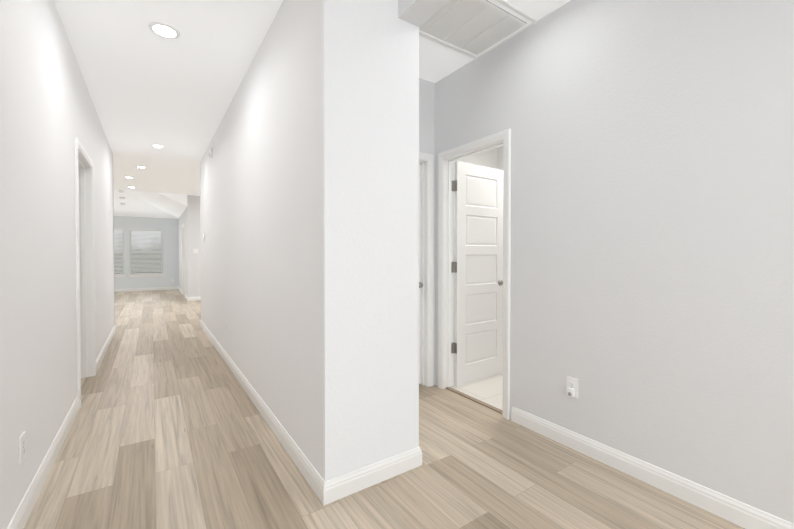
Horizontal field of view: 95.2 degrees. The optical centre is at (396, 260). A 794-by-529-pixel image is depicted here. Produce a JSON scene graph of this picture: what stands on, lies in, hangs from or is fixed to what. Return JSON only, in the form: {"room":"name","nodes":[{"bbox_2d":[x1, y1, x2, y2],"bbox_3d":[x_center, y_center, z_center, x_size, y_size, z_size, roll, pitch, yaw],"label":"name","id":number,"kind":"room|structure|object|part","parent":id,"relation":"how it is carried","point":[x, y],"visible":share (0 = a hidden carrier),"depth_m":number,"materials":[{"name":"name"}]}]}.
{"room":"home hallway","nodes":[
{"label":"home hallway","id":0,"kind":"room"},
{"bbox_2d":[0,0,114,528],"bbox_3d":[-5.723,-1.225,2.849,5.305,4.750,18.515,-1,1,-34],"label":"wall","id":1,"kind":"structure","parent":0,"point":[48,113],"depth_m":1.91,"materials":[{"name":"white paint"}]},
{"bbox_2d":[19,431,25,463],"bbox_3d":[-1.660,0.831,1.610,0.008,0.117,0.072,-1,1,-34],"label":"electrical outlet","id":2,"kind":"object","parent":1,"relation":"attached to","point":[22,446],"visible":1,"depth_m":1.60,"materials":[{"name":"white plastic"}]},
{"bbox_2d":[7,396,79,528],"bbox_3d":[-0.396,1.139,-0.251,0.014,0.103,7.360,-1,1,-34],"label":"baseboard","id":3,"kind":"structure","parent":1,"relation":"attached to","point":[24,509],"depth_m":1.86,"materials":[{"name":"white wood"}]},
{"bbox_2d":[75,137,95,407],"bbox_3d":[-2.794,0.098,3.166,0.152,2.095,0.960,-1,1,-34],"label":"door frame","id":4,"kind":"structure","parent":1,"relation":"attached to","point":[85,251],"depth_m":3.51,"materials":[{"name":"white wood"}]},
{"bbox_2d":[96,326,115,372],"bbox_3d":[-3.695,1.075,4.628,0.014,0.103,2.400,-1,1,-34],"label":"baseboard","id":5,"kind":"structure","parent":1,"relation":"attached to","point":[98,361],"depth_m":4.37,"materials":[{"name":"white wood"}]},
{"bbox_2d":[114,216,178,288],"bbox_3d":[-10.259,-1.257,10.887,6.565,4.600,0.115,-1,1,-34],"label":"wall","id":6,"kind":"structure","parent":0,"point":[168,227],"depth_m":12.26,"materials":[{"name":"white paint"}]},
{"bbox_2d":[119,231,162,273],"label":"window","id":7,"kind":"structure","parent":6,"relation":"in","point":[161,259],"depth_m":12.41,"materials":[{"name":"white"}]},
{"bbox_2d":[130,229,162,273],"bbox_3d":[-8.387,-0.284,12.145,0.892,1.494,0.056,-1,1,-34],"label":"window blind","id":8,"kind":"object","parent":7,"relation":"attached to","point":[145,252],"visible":0.98,"depth_m":12.13,"materials":[{"name":"white plastic"}]},
{"bbox_2d":[128,274,163,276],"bbox_3d":[-8.380,0.509,12.144,1.000,0.085,0.108,-1,1,-34],"label":"window sill","id":9,"kind":"structure","parent":6,"relation":"attached to","point":[140,275],"depth_m":12.06,"materials":[{"name":"white wood"}]},
{"bbox_2d":[114,286,177,291],"bbox_3d":[-10.271,0.993,10.832,6.450,0.103,0.014,-1,1,-34],"label":"baseboard","id":10,"kind":"structure","parent":6,"relation":"attached to","point":[160,288],"depth_m":12.10,"materials":[{"name":"white wood"}]},
{"bbox_2d":[113,189,187,218],"bbox_3d":[-9.182,-2.272,9.179,6.450,1.755,3.900,-1,1,-34],"label":"ceiling","id":11,"kind":"structure","parent":0,"point":[152,204],"depth_m":11.09,"materials":[{"name":"white paint"}]},
{"bbox_2d":[178,207,186,294],"bbox_3d":[-6.530,-0.435,11.141,0.115,2.950,3.890,-1,1,-34],"label":"wall","id":12,"kind":"structure","parent":0,"point":[182,219],"depth_m":11.32,"materials":[{"name":"white paint"}]},
{"bbox_2d":[182,223,184,296],"bbox_3d":[-6.235,-0.002,10.694,0.134,2.095,0.950,-1,1,-34],"label":"door frame","id":13,"kind":"structure","parent":12,"relation":"attached to","point":[184,262],"depth_m":11.01,"materials":[{"name":"white wood"}]},
{"bbox_2d":[187,195,200,296],"bbox_3d":[-3.518,-0.430,10.748,4.665,2.950,0.115,-1,1,-34],"label":"wall","id":14,"kind":"structure","parent":0,"point":[189,217],"depth_m":9.47,"materials":[{"name":"white paint"}]},
{"bbox_2d":[187,296,200,300],"bbox_3d":[-3.536,0.995,10.677,4.564,0.103,0.014,-1,1,-34],"label":"baseboard","id":15,"kind":"structure","parent":14,"relation":"attached to","point":[188,298],"depth_m":9.47,"materials":[{"name":"white wood"}]},
{"bbox_2d":[200,0,323,478],"bbox_3d":[-1.600,-0.242,4.083,0.565,2.750,5.280,-1,1,-34],"label":"wall","id":16,"kind":"structure","parent":0,"point":[261,208],"depth_m":2.40,"materials":[{"name":"white paint"}]},
{"bbox_2d":[209,148,212,157],"bbox_3d":[-2.483,-1.432,4.837,0.034,0.110,0.080,-1,1,-34],"label":"sensor","id":17,"kind":"object","parent":16,"relation":"attached to","point":[210,152],"visible":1,"depth_m":4.81,"materials":[{"name":"white plastic"}]},
{"bbox_2d":[54,0,570,195],"bbox_3d":[-2.117,-1.650,2.798,11.400,0.100,14.600,-1,1,-34],"label":"ceiling","id":18,"kind":"structure","parent":0,"point":[147,87],"depth_m":3.00,"materials":[{"name":"white paint"}]},
{"bbox_2d":[151,144,164,147],"bbox_3d":[-3.414,-1.627,5.181,0.160,0.008,0.160,-1,1,-34],"label":"recessed light","id":19,"kind":"object","parent":18,"relation":"in","point":[157,146],"visible":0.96,"depth_m":5.19,"materials":[{"name":"white"}]},
{"bbox_2d":[148,22,179,38],"bbox_3d":[-1.616,-1.592,2.522,0.190,0.008,0.190,-1,1,-34],"label":"recessed light","id":20,"kind":"object","parent":18,"relation":"in","point":[164,30],"visible":1,"depth_m":2.51,"materials":[{"name":"white plastic"}]},
{"label":"panel","id":21,"kind":"part","parent":20,"relation":"part of","materials":[{"name":"white plastic"}]},
{"bbox_2d":[398,0,449,26],"bbox_3d":[1.549,-1.415,-0.214,0.143,0.290,5.300,-1,1,-34],"label":"header beam","id":22,"kind":"structure","parent":18,"relation":"attached to","point":[418,13],"depth_m":1.89,"materials":[{"name":"white paint"}]},
{"bbox_2d":[419,0,537,59],"bbox_3d":[0.455,-1.588,2.431,0.816,0.013,0.566,-1,1,-34],"label":"attic hatch","id":23,"kind":"object","parent":18,"relation":"in","point":[476,27],"visible":0.73,"depth_m":2.45,"materials":[{"name":"white"}]},
{"bbox_2d":[322,0,418,480],"bbox_3d":[-0.116,-0.213,1.888,0.565,2.750,0.020,-1,1,-34],"label":"wall","id":24,"kind":"structure","parent":0,"point":[370,77],"depth_m":1.86,"materials":[{"name":"white paint"}]},
{"bbox_2d":[24,289,744,528],"bbox_3d":[-3.293,1.187,4.575,11.400,0.120,18.800,-1,1,-34],"label":"floor","id":25,"kind":"structure","parent":0,"point":[170,428],"depth_m":2.00,"materials":[{"name":"wood"}]},
{"bbox_2d":[200,320,331,505],"bbox_3d":[-1.835,1.084,3.930,0.014,0.103,5.328,-1,1,-34],"label":"baseboard","id":26,"kind":"structure","parent":25,"relation":"on","point":[323,489],"depth_m":2.26,"materials":[{"name":"white wood"}]},
{"bbox_2d":[331,447,419,501],"bbox_3d":[-0.104,1.111,1.893,0.540,0.103,0.014,-1,1,-34],"label":"baseboard","id":27,"kind":"structure","parent":25,"relation":"on","point":[338,488],"depth_m":1.88,"materials":[{"name":"white wood"}]},
{"bbox_2d":[451,373,502,409],"bbox_3d":[1.537,1.140,3.389,1.925,0.006,3.175,-1,1,-34],"label":"bathroom tile floor","id":28,"kind":"structure","parent":25,"relation":"on","point":[489,390],"depth_m":3.19,"materials":[{"name":"beige tile"}]},
{"bbox_2d":[420,449,421,465],"bbox_3d":[-0.124,1.104,2.441,0.021,0.103,0.944,-1,1,-34],"label":"baseboard","id":29,"kind":"structure","parent":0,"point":[420,449],"depth_m":2.05,"materials":[{"name":"white wood"}]},
{"bbox_2d":[419,78,434,384],"bbox_3d":[-0.059,-0.229,3.097,0.885,2.750,0.130,-1,1,-34],"label":"wall","id":30,"kind":"structure","parent":0,"point":[426,88],"depth_m":3.26,"materials":[{"name":"white paint"}]},
{"bbox_2d":[419,164,422,383],"bbox_3d":[-0.061,0.128,3.156,0.670,2.020,0.177,-1,1,-34],"label":"closet door","id":31,"kind":"structure","parent":30,"relation":"in","point":[420,285],"depth_m":3.32,"materials":[{"name":"white wood"}]},
{"bbox_2d":[419,159,427,385],"bbox_3d":[-0.041,0.120,3.124,0.710,2.052,0.118,-1,1,-34],"label":"door frame","id":32,"kind":"structure","parent":30,"relation":"attached to","point":[424,271],"depth_m":3.29,"materials":[{"name":"white wood"}]},
{"bbox_2d":[419,152,433,386],"bbox_3d":[-0.003,0.099,3.068,0.800,2.095,0.018,-1,1,-34],"label":"trim","id":33,"kind":"structure","parent":30,"relation":"attached to","point":[429,158],"depth_m":3.27,"materials":[{"name":"white wood"}]},
{"bbox_2d":[454,148,497,213],"bbox_3d":[0.635,-0.250,4.746,1.860,2.750,0.115,-1,1,-34],"label":"wall","id":34,"kind":"structure","parent":0,"point":[493,158],"depth_m":5.06,"materials":[{"name":"white paint"}]},
{"bbox_2d":[498,146,503,169],"bbox_3d":[2.350,-0.240,3.990,0.115,2.750,3.290,-1,1,-34],"label":"wall","id":35,"kind":"structure","parent":0,"point":[500,149],"depth_m":5.17,"materials":[{"name":"white paint"}]},
{"bbox_2d":[435,0,790,518],"bbox_3d":[0.973,-0.220,2.474,0.125,2.750,2.320,-1,1,-34],"label":"wall","id":36,"kind":"structure","parent":0,"point":[652,240],"depth_m":1.87,"materials":[{"name":"white paint"}]},
{"bbox_2d":[446,387,502,413],"bbox_3d":[0.633,1.144,2.974,0.042,0.009,0.654,-1,1,-34],"label":"trim","id":37,"kind":"structure","parent":36,"relation":"attached to","point":[476,400],"depth_m":2.94,"materials":[{"name":"beige wood"}]},
{"bbox_2d":[438,129,510,419],"bbox_3d":[0.647,0.101,2.969,0.152,2.095,0.780,-1,1,-34],"label":"door frame","id":38,"kind":"structure","parent":36,"relation":"attached to","point":[505,135],"depth_m":3.21,"materials":[{"name":"white wood"}]},
{"bbox_2d":[451,161,502,385],"bbox_3d":[0.776,0.124,3.433,0.694,2.020,0.177,-1,1,-35],"label":"bathroom door","id":39,"kind":"structure","parent":36,"relation":"in","point":[477,270],"depth_m":3.40,"materials":[{"name":"painted wood"},{"name":"satin nickel"}]},
{"bbox_2d":[566,376,577,398],"bbox_3d":[1.064,0.782,2.222,0.040,0.117,0.072,-1,1,-34],"label":"outlet","id":40,"kind":"object","parent":36,"relation":"attached to","point":[571,387],"visible":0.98,"depth_m":2.22,"materials":[{"name":"white plastic"}]},
{"bbox_2d":[511,406,793,528],"bbox_3d":[1.227,1.109,2.008,0.014,0.103,1.434,-1,1,-34],"label":"baseboard","id":41,"kind":"structure","parent":36,"relation":"attached to","point":[737,512],"depth_m":1.83,"materials":[{"name":"white wood"}]},
{"bbox_2d":[783,0,793,523],"bbox_3d":[3.136,-0.220,2.465,3.680,2.750,0.115,-1,1,-34],"label":"wall","id":42,"kind":"structure","parent":0,"point":[788,509],"depth_m":1.47,"materials":[{"name":"white paint"}]},
{"bbox_3d":[-9.290,-0.276,11.605,0.906,1.506,0.040,-1,1,-34],"label":"window","id":43,"kind":"structure","parent":0,"visible":0},
{"bbox_2d":[114,228,123,274],"bbox_3d":[-9.257,-0.277,11.557,0.892,1.494,0.056,-1,1,-34],"label":"window blind","id":44,"kind":"object","parent":43,"relation":"attached to","point":[118,252],"visible":0.27,"depth_m":11.72,"materials":[{"name":"white plastic"}]},
{"label":"outside","id":45,"kind":"structure","parent":0,"visible":0},
{"bbox_2d":[114,230,135,273],"bbox_3d":[-9.571,-0.282,12.021,1.500,2.300,0.001,-1,1,-34],"label":"window","id":46,"kind":"structure","parent":45,"point":[118,250],"depth_m":12.16,"materials":[{"name":"clear glass"}]}
]}

